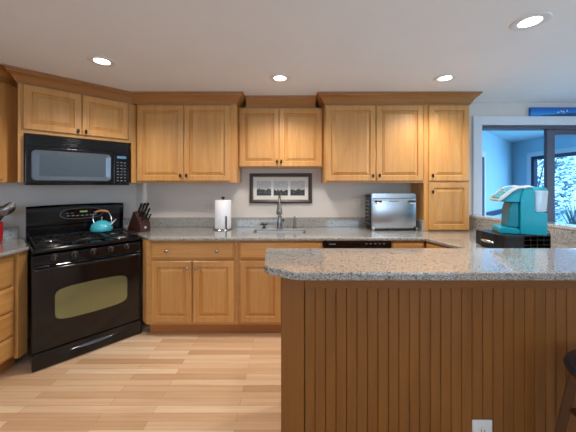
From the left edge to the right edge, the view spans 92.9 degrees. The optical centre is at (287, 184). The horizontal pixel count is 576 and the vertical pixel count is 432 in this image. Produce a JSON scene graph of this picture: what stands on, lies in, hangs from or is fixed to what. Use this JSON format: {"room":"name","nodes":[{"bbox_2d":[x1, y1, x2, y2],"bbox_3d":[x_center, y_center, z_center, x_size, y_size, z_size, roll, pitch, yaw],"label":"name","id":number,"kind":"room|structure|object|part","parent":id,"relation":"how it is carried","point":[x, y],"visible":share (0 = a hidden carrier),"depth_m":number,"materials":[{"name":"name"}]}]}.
{"room":"kitchen","nodes":[
{"label":"kitchen","id":0,"kind":"room"},
{"bbox_2d":[0,84,135,239],"bbox_3d":[-2.265,0.230,2.725,0.156,2.340,1.358,0,0,45],"label":"wall","id":1,"kind":"structure","parent":0,"point":[22,195],"depth_m":2.64,"materials":[{"name":"paint"}]},
{"bbox_2d":[3,226,17,239],"bbox_3d":[-2.540,0.424,2.322,0.020,0.107,0.361,0,0,45],"label":"backsplash","id":2,"kind":"structure","parent":1,"relation":"attached to","point":[8,232],"depth_m":2.41,"materials":[{"name":"stone"}]},
{"bbox_2d":[3,64,135,182],"bbox_3d":[-2.004,-0.480,2.599,0.962,0.918,0.384,0,0,-45],"label":"upper cabinet","id":3,"kind":"object","parent":1,"relation":"attached to","point":[48,104],"visible":0.9,"depth_m":2.47,"materials":[{"name":"brown wood"}]},
{"bbox_3d":[-2.295,-0.226,2.352,0.036,0.410,0.279,0,0,-45],"label":"panel","id":4,"kind":"part","parent":3,"relation":"part of","materials":[{"name":"brown wood"}]},
{"bbox_3d":[-2.043,-0.647,2.391,0.390,0.370,0.020,0,0,-45],"label":"door","id":5,"kind":"part","parent":3,"relation":"part of","materials":[{"name":"brown wood"}]},
{"bbox_3d":[-1.967,-0.887,2.535,0.239,0.104,0.924,0,0,45],"label":"crown","id":6,"kind":"part","parent":3,"relation":"part of","materials":[{"name":"brown wood"}]},
{"bbox_2d":[24,133,128,185],"bbox_3d":[-1.995,-0.208,2.623,0.762,0.436,0.350,0,0,-45],"label":"microwave oven","id":7,"kind":"object","parent":3,"relation":"attached to","point":[48,160],"visible":1,"depth_m":2.46,"materials":[{"name":"black plastic"}]},
{"bbox_3d":[-1.934,-0.169,2.466,0.626,0.308,0.022,0,0,-45],"label":"door","id":8,"kind":"part","parent":7,"relation":"part of","materials":[{"name":"black glass"}]},
{"bbox_3d":[-1.886,-0.006,2.514,0.762,0.016,0.022,0,0,-45],"label":"trim","id":9,"kind":"part","parent":7,"relation":"part of","materials":[{"name":"black plastic"}]},
{"bbox_3d":[-1.664,-0.169,2.736,0.134,0.308,0.022,0,0,-45],"label":"control panel","id":10,"kind":"part","parent":7,"relation":"part of","materials":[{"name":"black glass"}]},
{"bbox_3d":[-1.768,-0.647,2.666,0.378,0.370,0.020,0,0,-45],"label":"door","id":11,"kind":"part","parent":3,"relation":"part of","materials":[{"name":"brown wood"}]},
{"bbox_3d":[-1.684,-0.428,2.928,0.044,0.814,0.229,0,0,-45],"label":"panel","id":12,"kind":"part","parent":3,"relation":"part of","materials":[{"name":"brown wood"}]},
{"bbox_2d":[123,218,130,227],"bbox_3d":[-1.783,0.424,3.071,0.020,0.107,0.136,0,0,45],"label":"backsplash","id":13,"kind":"structure","parent":1,"relation":"attached to","point":[126,221],"depth_m":3.04,"materials":[{"name":"stone"}]},
{"bbox_2d":[0,307,280,431],"bbox_3d":[1.360,1.450,1.700,8.280,0.100,10.000,0,0,0],"label":"floor","id":14,"kind":"structure","parent":0,"point":[145,381],"depth_m":1.89,"materials":[{"name":"brown wood"}]},
{"bbox_2d":[0,251,26,373],"bbox_3d":[-2.334,0.954,1.776,0.661,0.890,0.712,0,0,0],"label":"base cabinet","id":15,"kind":"object","parent":14,"relation":"on","point":[13,268],"visible":0.8,"depth_m":2.04,"materials":[{"name":"brown wood"}]},
{"bbox_3d":[-2.045,1.198,1.741,0.020,0.147,0.602,0,0,0],"label":"drawer","id":16,"kind":"part","parent":15,"relation":"part of","materials":[{"name":"brown wood"}]},
{"bbox_3d":[-2.045,1.028,1.741,0.020,0.175,0.602,0,0,0],"label":"drawer","id":17,"kind":"part","parent":15,"relation":"part of","materials":[{"name":"brown wood"}]},
{"bbox_3d":[-2.045,0.843,1.741,0.020,0.175,0.602,0,0,0],"label":"drawer","id":18,"kind":"part","parent":15,"relation":"part of","materials":[{"name":"brown wood"}]},
{"bbox_3d":[-2.045,0.638,1.741,0.020,0.213,0.602,0,0,0],"label":"drawer","id":19,"kind":"part","parent":15,"relation":"part of","materials":[{"name":"brown wood"}]},
{"bbox_2d":[0,226,28,257],"bbox_3d":[-2.341,0.439,1.938,0.673,0.138,1.076,0,0,0],"label":"countertop","id":20,"kind":"structure","parent":15,"relation":"on","point":[11,244],"depth_m":2.24,"materials":[{"name":"grey stone"}]},
{"bbox_2d":[0,222,2,241],"bbox_3d":[-2.440,0.393,2.255,0.134,0.168,0.134,0,0,0],"label":"utensil crock","id":21,"kind":"object","parent":20,"relation":"on","point":[1,223],"visible":1,"depth_m":2.27,"materials":[{"name":"red ceramic"}]},
{"bbox_2d":[0,202,15,220],"bbox_3d":[-2.385,0.302,2.264,0.197,0.317,0.043,0,0,-27],"label":"utensil","id":22,"kind":"object","parent":21,"relation":"in","point":[8,208],"visible":1,"depth_m":2.28,"materials":[{"name":"silver metal"}]},
{"bbox_2d":[25,203,141,372],"bbox_3d":[-1.834,0.792,2.487,0.666,1.216,0.758,0,0,43],"label":"range","id":23,"kind":"object","parent":14,"relation":"on","point":[84,285],"visible":0.96,"depth_m":2.31,"materials":[{"name":"black metal"}]},
{"bbox_3d":[-1.800,0.562,2.114,0.031,0.054,0.054,0,0,43],"label":"knob","id":24,"kind":"part","parent":23,"relation":"part of","materials":[{"name":"black plastic"}]},
{"bbox_3d":[-1.714,0.562,2.205,0.031,0.054,0.054,0,0,43],"label":"knob","id":25,"kind":"part","parent":23,"relation":"part of","materials":[{"name":"black plastic"}]},
{"bbox_2d":[26,230,140,253],"bbox_3d":[-1.832,0.500,2.486,0.528,0.028,0.758,0,0,43],"label":"cooktop","id":26,"kind":"object","parent":23,"relation":"in","point":[74,246],"depth_m":2.36,"materials":[{"name":"black metal"}]},
{"bbox_3d":[-1.650,1.331,2.317,0.031,0.129,0.758,0,0,43],"label":"storage drawer","id":27,"kind":"part","parent":23,"relation":"part of","materials":[{"name":"black metal"}]},
{"bbox_3d":[-1.650,0.938,2.317,0.031,0.641,0.758,0,0,43],"label":"oven door","id":28,"kind":"part","parent":23,"relation":"part of","materials":[{"name":"black metal"}]},
{"bbox_3d":[-1.660,0.563,2.325,0.053,0.096,0.758,0,0,43],"label":"knob panel","id":29,"kind":"part","parent":23,"relation":"part of","materials":[{"name":"black metal"}]},
{"bbox_3d":[-1.614,0.635,2.283,0.065,0.025,0.734,0,0,43],"label":"handle","id":30,"kind":"part","parent":23,"relation":"part of","materials":[{"name":"black metal"}]},
{"bbox_3d":[-1.631,1.320,2.299,0.020,0.027,0.300,0,0,43],"label":"handle","id":31,"kind":"part","parent":23,"relation":"part of","materials":[{"name":"silver metal"}]},
{"bbox_3d":[-1.629,0.562,2.297,0.031,0.054,0.054,0,0,43],"label":"knob","id":32,"kind":"part","parent":23,"relation":"part of","materials":[{"name":"black plastic"}]},
{"bbox_2d":[90,210,115,231],"bbox_3d":[-1.834,0.348,2.700,0.192,0.211,0.192,0,0,33],"label":"tea kettle","id":33,"kind":"object","parent":23,"relation":"on","point":[101,225],"visible":1,"depth_m":2.66,"materials":[{"name":"teal metal"}]},
{"bbox_3d":[-1.540,0.562,2.392,0.031,0.054,0.054,0,0,43],"label":"knob","id":34,"kind":"part","parent":23,"relation":"part of","materials":[{"name":"black plastic"}]},
{"bbox_2d":[143,239,239,332],"bbox_3d":[-0.915,0.954,2.794,0.917,0.890,0.646,0,0,0],"label":"base cabinet","id":35,"kind":"object","parent":14,"relation":"on","point":[189,286],"visible":0.93,"depth_m":2.50,"materials":[{"name":"brown wood"}]},
{"bbox_3d":[-1.066,0.977,2.512,0.370,0.560,0.020,0,0,0],"label":"door","id":36,"kind":"part","parent":35,"relation":"part of","materials":[{"name":"brown wood"}]},
{"bbox_3d":[-0.875,0.602,2.512,0.763,0.148,0.020,0,0,0],"label":"drawer","id":37,"kind":"part","parent":35,"relation":"part of","materials":[{"name":"brown wood"}]},
{"bbox_3d":[-0.680,0.977,2.512,0.374,0.560,0.020,0,0,0],"label":"door","id":38,"kind":"part","parent":35,"relation":"part of","materials":[{"name":"brown wood"}]},
{"bbox_2d":[123,217,575,247],"bbox_3d":[0.348,0.434,2.217,4.376,0.147,1.841,0,0,0],"label":"countertop","id":39,"kind":"structure","parent":35,"relation":"on","point":[161,228],"depth_m":2.65,"materials":[{"name":"grey stone"}]},
{"bbox_2d":[128,211,149,231],"bbox_3d":[-1.553,0.375,2.855,0.227,0.204,0.112,0,0,30],"label":"knife block","id":40,"kind":"object","parent":39,"relation":"on","point":[135,224],"visible":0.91,"depth_m":2.80,"materials":[{"name":"brown wood"}]},
{"bbox_2d":[213,197,232,230],"bbox_3d":[-0.700,0.301,2.950,0.206,0.352,0.206,0,0,0],"label":"paper towel holder","id":41,"kind":"object","parent":39,"relation":"on","point":[226,229],"visible":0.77,"depth_m":2.87,"materials":[{"name":"silver metal"}]},
{"bbox_2d":[215,200,230,228],"bbox_3d":[-0.700,0.312,2.950,0.172,0.304,0.172,0,0,0],"label":"paper towel roll","id":42,"kind":"object","parent":41,"relation":"on","point":[222,207],"visible":0.96,"depth_m":2.87,"materials":[{"name":"white paper"}]},
{"bbox_2d":[254,231,305,233],"bbox_3d":[-0.085,0.580,2.842,0.539,0.160,0.284,0,0,0],"label":"sink","id":43,"kind":"object","parent":39,"relation":"in","point":[255,232],"visible":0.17,"depth_m":2.98,"materials":[{"name":"silver metal"}]},
{"bbox_2d":[276,195,284,228],"bbox_3d":[-0.081,0.293,2.966,0.094,0.368,0.210,0,0,0],"label":"kitchen faucet","id":44,"kind":"object","parent":39,"relation":"on","point":[279,208],"visible":1,"depth_m":2.92,"materials":[{"name":"silver metal"}]},
{"bbox_2d":[293,216,296,228],"bbox_3d":[0.075,0.411,3.009,0.052,0.132,0.095,0,0,0],"label":"soap dispenser","id":45,"kind":"object","parent":39,"relation":"on","point":[294,218],"visible":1,"depth_m":3.02,"materials":[{"name":"silver metal"}]},
{"bbox_2d":[365,193,418,230],"bbox_3d":[1.088,0.283,2.946,0.541,0.388,0.217,0,0,0],"label":"countertop oven","id":46,"kind":"object","parent":39,"relation":"on","point":[383,211],"visible":1,"depth_m":2.86,"materials":[{"name":"silver metal"}]},
{"bbox_3d":[0.870,0.277,2.973,0.016,0.350,0.165,0,0,0],"label":"panel","id":47,"kind":"part","parent":46,"relation":"part of","materials":[{"name":"black plastic"}]},
{"bbox_2d":[411,92,482,230],"bbox_3d":[1.682,-0.232,2.946,0.554,1.415,0.385,0,0,0],"label":"upper cabinet","id":48,"kind":"object","parent":39,"relation":"on","point":[442,201],"visible":0.94,"depth_m":2.82,"materials":[{"name":"brown wood"}]},
{"bbox_3d":[1.657,0.219,2.825,0.417,0.486,0.020,0,0,0],"label":"door","id":49,"kind":"part","parent":48,"relation":"part of","materials":[{"name":"brown wood"}]},
{"bbox_3d":[1.657,-0.430,2.825,0.417,0.779,0.020,0,0,0],"label":"door","id":50,"kind":"part","parent":48,"relation":"part of","materials":[{"name":"brown wood"}]},
{"bbox_3d":[1.682,-0.887,2.945,0.554,0.104,0.384,0,0,0],"label":"crown","id":51,"kind":"part","parent":48,"relation":"part of","materials":[{"name":"brown wood"}]},
{"bbox_3d":[1.508,0.422,2.087,0.036,0.024,0.119,0,0,-5],"label":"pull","id":52,"kind":"part","parent":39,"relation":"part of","materials":[{"name":"silver metal"}]},
{"bbox_3d":[1.533,0.417,2.089,0.024,0.112,0.260,0,0,-5],"label":"drawer","id":53,"kind":"part","parent":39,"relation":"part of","materials":[{"name":"black plastic"}]},
{"bbox_3d":[1.697,0.419,2.103,0.416,0.116,0.260,0,0,-5],"label":"pod drawer","id":54,"kind":"part","parent":39,"relation":"part of","materials":[{"name":"black plastic"}]},
{"bbox_2d":[489,185,549,235],"bbox_3d":[1.757,0.182,2.093,0.335,0.362,0.226,0,0,22],"label":"coffee maker","id":55,"kind":"object","parent":39,"relation":"on","point":[519,214],"visible":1,"depth_m":2.01,"materials":[{"name":"teal plastic"}]},
{"bbox_2d":[492,224,519,233],"bbox_3d":[1.683,0.340,2.123,0.123,0.046,0.190,0,0,22],"label":"drip tray","id":56,"kind":"object","parent":55,"relation":"on","point":[501,228],"depth_m":2.05,"materials":[{"name":"teal plastic"}]},
{"bbox_3d":[1.867,0.027,2.049,0.057,0.026,0.150,0,0,22],"label":"tank lid","id":57,"kind":"part","parent":55,"relation":"part of","materials":[{"name":"teal plastic"}]},
{"bbox_2d":[239,241,322,332],"bbox_3d":[-0.068,0.954,2.794,0.775,0.890,0.646,0,0,0],"label":"base cabinet","id":58,"kind":"object","parent":14,"relation":"on","point":[259,291],"visible":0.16,"depth_m":2.50,"materials":[{"name":"brown wood"}]},
{"bbox_3d":[-0.252,0.977,2.512,0.370,0.560,0.020,0,0,0],"label":"door","id":59,"kind":"part","parent":58,"relation":"part of","materials":[{"name":"brown wood"}]},
{"bbox_3d":[-0.064,0.602,2.512,0.747,0.148,0.020,0,0,0],"label":"drawer","id":60,"kind":"part","parent":58,"relation":"part of","materials":[{"name":"brown wood"}]},
{"bbox_2d":[323,241,390,247],"bbox_3d":[0.634,0.955,2.796,0.614,0.889,0.605,0,0,0],"label":"dishwasher","id":61,"kind":"object","parent":14,"relation":"on","point":[326,244],"visible":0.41,"depth_m":2.50,"materials":[{"name":"black plastic"}]},
{"bbox_2d":[391,241,424,247],"bbox_3d":[1.105,0.954,2.794,0.313,0.890,0.646,0,0,0],"label":"base cabinet","id":62,"kind":"object","parent":14,"relation":"on","point":[394,244],"visible":0.02,"depth_m":2.51,"materials":[{"name":"brown wood"}]},
{"bbox_2d":[281,277,575,431],"bbox_3d":[1.454,0.881,1.457,2.966,1.037,0.626,0,0,0],"label":"base cabinet","id":63,"kind":"object","parent":14,"relation":"on","point":[357,355],"visible":0.81,"depth_m":1.15,"materials":[{"name":"brown wood"}]},
{"bbox_3d":[0.019,0.881,1.204,0.097,1.037,0.121,0,0,0],"label":"post","id":64,"kind":"part","parent":63,"relation":"part of","materials":[{"name":"brown wood"}]},
{"bbox_2d":[264,248,575,279],"bbox_3d":[1.419,0.345,1.230,3.063,0.031,0.400,0,0,0],"label":"countertop","id":65,"kind":"structure","parent":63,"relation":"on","point":[289,263],"depth_m":1.17,"materials":[{"name":"grey stone"}]},
{"bbox_3d":[1.484,0.398,1.159,2.832,0.072,0.022,0,0,0],"label":"rail","id":66,"kind":"part","parent":63,"relation":"part of","materials":[{"name":"brown wood"}]},
{"bbox_2d":[472,419,491,431],"bbox_3d":[0.814,1.048,1.148,0.084,0.125,0.010,0,0,0],"label":"power outlet","id":67,"kind":"object","parent":63,"relation":"attached to","point":[478,425],"visible":1,"depth_m":1.15,"materials":[{"name":"white plastic"}]},
{"bbox_2d":[479,427,485,431],"bbox_3d":[0.814,1.028,1.145,0.029,0.029,0.003,0,0,0],"label":"receptacle","id":68,"kind":"object","parent":67,"relation":"attached to","point":[481,429],"depth_m":1.14,"materials":[{"name":"white plastic"}]},
{"bbox_2d":[426,241,450,247],"bbox_3d":[1.588,0.954,2.291,0.591,0.890,0.620,0,0,-17],"label":"base cabinet","id":69,"kind":"object","parent":14,"relation":"on","point":[428,244],"visible":0.02,"depth_m":2.41,"materials":[{"name":"brown wood"}]},
{"bbox_3d":[1.344,0.602,2.217,0.020,0.148,0.580,0,0,-17],"label":"drawer","id":70,"kind":"part","parent":69,"relation":"part of","materials":[{"name":"brown wood"}]},
{"bbox_2d":[554,349,575,431],"bbox_3d":[1.180,1.023,0.920,0.414,0.754,0.414,0,0,7],"label":"bar stool","id":71,"kind":"object","parent":14,"relation":"on","point":[566,408],"visible":1,"depth_m":1.04,"materials":[{"name":"wood"}]},
{"bbox_3d":[1.180,0.665,0.920,0.362,0.038,0.362,0,0,0],"label":"seat","id":72,"kind":"part","parent":71,"relation":"part of","materials":[{"name":"plastic"}]},
{"bbox_2d":[0,0,575,102],"bbox_3d":[0.760,-0.990,-0.020,7.080,0.100,6.560,0,0,0],"label":"ceiling","id":73,"kind":"structure","parent":0,"point":[155,45],"depth_m":1.83,"materials":[{"name":"paint"}]},
{"bbox_2d":[87,55,116,66],"bbox_3d":[-1.410,-0.935,2.077,0.188,0.008,0.188,0,0,0],"label":"recessed light","id":74,"kind":"object","parent":73,"relation":"in","point":[98,60],"visible":1,"depth_m":2.07,"materials":[{"name":"white"}]},
{"bbox_2d":[93,58,109,63],"bbox_3d":[-1.410,-0.937,2.077,0.106,0.002,0.106,0,0,-6],"label":"diffuser","id":75,"kind":"object","parent":74,"relation":"attached to","point":[95,60],"depth_m":2.07,"materials":[{"name":"white plastic"}]},
{"bbox_2d":[269,74,290,82],"bbox_3d":[-0.070,-0.935,2.407,0.188,0.008,0.188,0,0,0],"label":"recessed light","id":76,"kind":"object","parent":73,"relation":"in","point":[280,78],"visible":1,"depth_m":2.40,"materials":[{"name":"white"}]},
{"bbox_2d":[274,76,285,80],"bbox_3d":[-0.070,-0.937,2.407,0.106,0.002,0.106,0,0,6],"label":"diffuser","id":77,"kind":"object","parent":76,"relation":"attached to","point":[276,78],"depth_m":2.41,"materials":[{"name":"white plastic"}]},
{"bbox_2d":[433,74,457,82],"bbox_3d":[1.379,-0.935,2.407,0.188,0.008,0.188,0,0,0],"label":"recessed light","id":78,"kind":"object","parent":73,"relation":"in","point":[446,77],"visible":1,"depth_m":2.40,"materials":[{"name":"white"}]},
{"bbox_2d":[438,76,451,80],"bbox_3d":[1.379,-0.937,2.407,0.106,0.002,0.106,0,0,-6],"label":"diffuser","id":79,"kind":"object","parent":78,"relation":"attached to","point":[441,78],"depth_m":2.41,"materials":[{"name":"white plastic"}]},
{"bbox_2d":[509,11,552,30],"bbox_3d":[1.391,-0.935,1.575,0.188,0.008,0.188,0,0,0],"label":"recessed light","id":80,"kind":"object","parent":73,"relation":"in","point":[532,20],"visible":1,"depth_m":1.56,"materials":[{"name":"white"}]},
{"bbox_2d":[518,16,542,26],"bbox_3d":[1.391,-0.937,1.575,0.106,0.002,0.106,0,0,-6],"label":"diffuser","id":81,"kind":"object","parent":80,"relation":"attached to","point":[529,21],"depth_m":1.57,"materials":[{"name":"white plastic"}]},
{"bbox_2d":[136,103,575,306],"bbox_3d":[1.850,0.230,3.200,7.300,2.340,0.120,0,0,0],"label":"wall","id":82,"kind":"structure","parent":0,"point":[164,199],"depth_m":3.14,"materials":[{"name":"paint"}]},
{"bbox_2d":[131,92,245,182],"bbox_3d":[-1.033,-0.480,2.946,1.161,0.918,0.385,0,0,0],"label":"upper cabinet","id":83,"kind":"object","parent":82,"relation":"attached to","point":[183,137],"visible":0.95,"depth_m":2.82,"materials":[{"name":"brown wood"}]},
{"bbox_3d":[-1.313,-0.430,2.825,0.478,0.779,0.020,0,0,0],"label":"door","id":84,"kind":"part","parent":83,"relation":"part of","materials":[{"name":"brown wood"}]},
{"bbox_3d":[-1.033,-0.887,2.939,1.161,0.104,0.372,0,0,0],"label":"crown","id":85,"kind":"part","parent":83,"relation":"part of","materials":[{"name":"brown wood"}]},
{"bbox_3d":[-0.833,-0.430,2.825,0.474,0.779,0.020,0,0,0],"label":"door","id":86,"kind":"part","parent":83,"relation":"part of","materials":[{"name":"brown wood"}]},
{"bbox_2d":[204,201,213,211],"bbox_3d":[-0.905,0.245,3.135,0.115,0.118,0.010,0,0,0],"label":"power outlet","id":87,"kind":"object","parent":82,"relation":"attached to","point":[208,205],"visible":1,"depth_m":3.13,"materials":[{"name":"white plastic"}]},
{"bbox_2d":[149,217,365,226],"bbox_3d":[-0.172,0.424,3.128,3.113,0.108,0.020,0,0,0],"label":"backsplash","id":88,"kind":"structure","parent":82,"relation":"attached to","point":[154,221],"depth_m":3.12,"materials":[{"name":"stone"}]},
{"bbox_2d":[239,95,322,168],"bbox_3d":[-0.077,-0.564,3.006,0.910,0.751,0.265,0,0,0],"label":"upper cabinet","id":89,"kind":"object","parent":82,"relation":"attached to","point":[276,131],"visible":1,"depth_m":2.94,"materials":[{"name":"brown wood"}]},
{"bbox_3d":[-0.310,-0.509,2.945,0.424,0.622,0.020,0,0,0],"label":"door","id":90,"kind":"part","parent":89,"relation":"part of","materials":[{"name":"brown wood"}]},
{"bbox_3d":[-0.077,-0.887,2.914,0.742,0.104,0.082,0,0,0],"label":"crown","id":91,"kind":"part","parent":89,"relation":"part of","materials":[{"name":"brown wood"}]},
{"bbox_3d":[0.137,-0.509,2.945,0.458,0.622,0.020,0,0,0],"label":"door","id":92,"kind":"part","parent":89,"relation":"part of","materials":[{"name":"brown wood"}]},
{"bbox_2d":[250,173,311,202],"bbox_3d":[-0.083,0.038,3.126,0.710,0.342,0.026,0,0,0],"label":"framed picture","id":93,"kind":"object","parent":82,"relation":"attached to","point":[264,187],"visible":0.93,"depth_m":3.13},
{"bbox_2d":[257,181,270,195],"bbox_3d":[-0.275,0.036,3.130,0.164,0.168,0.001,0,0,0],"label":"print","id":94,"kind":"object","parent":93,"relation":"attached to","point":[263,187],"depth_m":3.13},
{"bbox_2d":[274,181,287,195],"bbox_3d":[-0.083,0.036,3.130,0.164,0.168,0.001,0,0,0],"label":"print","id":95,"kind":"object","parent":93,"relation":"attached to","point":[280,187],"depth_m":3.13},
{"bbox_2d":[290,181,304,195],"bbox_3d":[0.110,0.036,3.130,0.164,0.168,0.001,0,0,0],"label":"print","id":96,"kind":"object","parent":93,"relation":"attached to","point":[297,188],"depth_m":3.13},
{"bbox_2d":[354,198,363,207],"bbox_3d":[0.812,0.205,3.135,0.115,0.118,0.010,0,0,0],"label":"power outlet","id":97,"kind":"object","parent":82,"relation":"attached to","point":[358,202],"visible":1,"depth_m":3.13,"materials":[{"name":"white plastic"}]},
{"bbox_2d":[315,92,427,182],"bbox_3d":[0.852,-0.480,2.946,1.107,0.918,0.385,0,0,0],"label":"upper cabinet","id":98,"kind":"object","parent":82,"relation":"attached to","point":[369,137],"visible":0.97,"depth_m":2.82,"materials":[{"name":"brown wood"}]},
{"bbox_3d":[0.646,-0.430,2.825,0.511,0.779,0.020,0,0,0],"label":"door","id":99,"kind":"part","parent":98,"relation":"part of","materials":[{"name":"brown wood"}]},
{"bbox_3d":[0.852,-0.887,2.939,1.107,0.104,0.372,0,0,0],"label":"crown","id":100,"kind":"part","parent":98,"relation":"part of","materials":[{"name":"brown wood"}]},
{"bbox_3d":[1.149,-0.430,2.825,0.484,0.779,0.020,0,0,0],"label":"door","id":101,"kind":"part","parent":98,"relation":"part of","materials":[{"name":"brown wood"}]},
{"bbox_2d":[416,219,423,230],"bbox_3d":[1.395,0.424,2.972,0.018,0.108,0.290,0,0,0],"label":"backsplash","id":102,"kind":"structure","parent":82,"relation":"attached to","point":[419,223],"depth_m":2.87,"materials":[{"name":"stone"}]},
{"bbox_2d":[469,218,575,245],"bbox_3d":[2.232,0.420,2.287,0.018,0.116,1.665,0,0,-17],"label":"backsplash","id":103,"kind":"structure","parent":82,"relation":"attached to","point":[563,236],"depth_m":2.29,"materials":[{"name":"stone"}]},
{"bbox_2d":[472,116,575,214],"bbox_3d":[3.131,0.307,3.130,2.038,2.185,0.020,0,0,0],"label":"trim","id":104,"kind":"structure","parent":82,"relation":"attached to","point":[477,121],"depth_m":3.12,"materials":[{"name":"paint"}]},
{"bbox_2d":[529,107,575,115],"bbox_3d":[3.230,-0.835,3.122,0.950,0.093,0.033,0,0,0],"label":"picture","id":105,"kind":"object","parent":104,"relation":"on","point":[533,111],"visible":1,"depth_m":3.11,"materials":[{"name":"paint"}]},
{"bbox_2d":[482,126,575,221],"bbox_3d":[3.131,0.358,3.200,1.834,2.083,0.110,0,0,0],"label":"door","id":106,"kind":"structure","parent":82,"relation":"in","point":[550,132],"depth_m":3.15,"materials":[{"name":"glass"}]},
{"bbox_3d":[3.502,0.373,3.178,1.035,2.034,0.045,0,0,0],"label":"sash","id":107,"kind":"part","parent":106,"relation":"part of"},
{"bbox_2d":[482,131,511,216],"bbox_3d":[3.642,0.200,5.133,4.424,2.400,0.100,0,0,-41],"label":"wall","id":108,"kind":"structure","parent":0,"point":[498,150],"depth_m":5.60,"materials":[{"name":"paint"}]},
{"bbox_2d":[482,157,483,214],"bbox_3d":[3.226,0.440,4.694,0.820,1.880,0.020,0,0,-41],"label":"door","id":109,"kind":"structure","parent":108,"relation":"in","point":[482,157],"depth_m":4.92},
{"bbox_2d":[482,151,485,214],"bbox_3d":[3.229,0.400,4.690,1.020,2.000,0.030,0,0,-41],"label":"trim","id":110,"kind":"structure","parent":108,"relation":"attached to","point":[483,152],"depth_m":4.95,"materials":[{"name":"paint"}]},
{"bbox_2d":[486,209,501,215],"bbox_3d":[4.487,0.555,5.773,2.300,0.090,0.035,0,0,-41],"label":"trim","id":111,"kind":"structure","parent":108,"relation":"attached to","point":[499,211],"depth_m":5.39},
{"bbox_2d":[486,131,543,142],"bbox_3d":[3.700,-1.040,4.982,3.600,0.080,3.435,0,0,0],"label":"ceiling","id":112,"kind":"structure","parent":0,"point":[511,136],"depth_m":5.54,"materials":[{"name":"paint"}]},
{"bbox_2d":[512,135,575,185],"bbox_3d":[5.400,0.200,4.935,0.100,2.400,3.330,0,0,0],"label":"wall","id":113,"kind":"structure","parent":0,"point":[520,150],"depth_m":6.17,"materials":[{"name":"paint"}]},
{"bbox_2d":[527,147,575,185],"bbox_3d":[5.338,0.265,4.720,0.025,1.950,2.780,0,0,0],"label":"trim","id":114,"kind":"structure","parent":113,"relation":"attached to","point":[570,149],"depth_m":5.92,"materials":[{"name":"paint"}]},
{"bbox_2d":[531,152,575,210],"bbox_3d":[5.380,0.265,4.675,0.080,1.770,2.690,0,0,0],"label":"window","id":115,"kind":"structure","parent":113,"relation":"in","point":[534,160],"depth_m":5.95,"materials":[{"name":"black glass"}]},
{"bbox_3d":[2.348,0.880,2.147,0.703,1.040,1.977,0,0,0],"label":"wall","id":116,"kind":"structure","parent":0,"visible":0},
{"bbox_2d":[469,214,575,230],"bbox_3d":[2.306,0.345,2.299,0.172,0.030,1.755,0,0,-17],"label":"granite ledge","id":117,"kind":"object","parent":116,"relation":"on","point":[478,216],"visible":0.51,"depth_m":2.35,"materials":[{"name":"grey stone"}]},
{"label":"outside","id":118,"kind":"structure","parent":0,"visible":0},
{"bbox_2d":[555,209,575,223],"bbox_3d":[10.750,1.510,7.500,10.500,0.180,17.000,0,0,0],"label":"ground","id":119,"kind":"structure","parent":118,"point":[558,210],"depth_m":11.97,"materials":[{"name":"white snow"}]},
{"bbox_2d":[538,157,575,222],"bbox_3d":[6.953,-0.088,7.685,1.762,3.026,1.711,0,0,0],"label":"shrub","id":120,"kind":"object","parent":119,"relation":"on","point":[541,205],"visible":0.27,"depth_m":7.29,"materials":[{"name":"green plant"}]},
{"bbox_3d":[6.950,0.189,7.700,0.986,2.471,1.005,0,0,0],"label":"stem","id":121,"kind":"part","parent":120,"relation":"part of","materials":[{"name":"brown plant"}]},
{"bbox_2d":[556,201,575,224],"bbox_3d":[6.244,0.875,5.979,0.694,1.094,0.776,0,0,13],"label":"ornamental grass","id":122,"kind":"object","parent":119,"relation":"on","point":[571,219],"depth_m":6.03,"materials":[{"name":"green plant"}]},
{"bbox_3d":[-2.740,0.230,-0.500,0.120,2.340,5.400,0,0,0],"label":"wall","id":123,"kind":"structure","parent":0,"visible":0},
{"bbox_2d":[0,64,17,182],"bbox_3d":[-2.457,-0.480,1.949,0.438,0.918,0.838,0,0,0],"label":"upper cabinet","id":124,"kind":"object","parent":123,"relation":"attached to","point":[8,93],"visible":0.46,"depth_m":2.28,"materials":[{"name":"brown wood"}]},
{"bbox_3d":[-2.310,-0.430,1.881,0.020,0.779,0.678,0,0,0],"label":"door","id":125,"kind":"part","parent":124,"relation":"part of","materials":[{"name":"brown wood"}]},
{"bbox_3d":[-2.279,-0.887,1.940,0.082,0.104,0.821,0,0,0],"label":"crown","id":126,"kind":"part","parent":124,"relation":"part of","materials":[{"name":"brown wood"}]}
]}

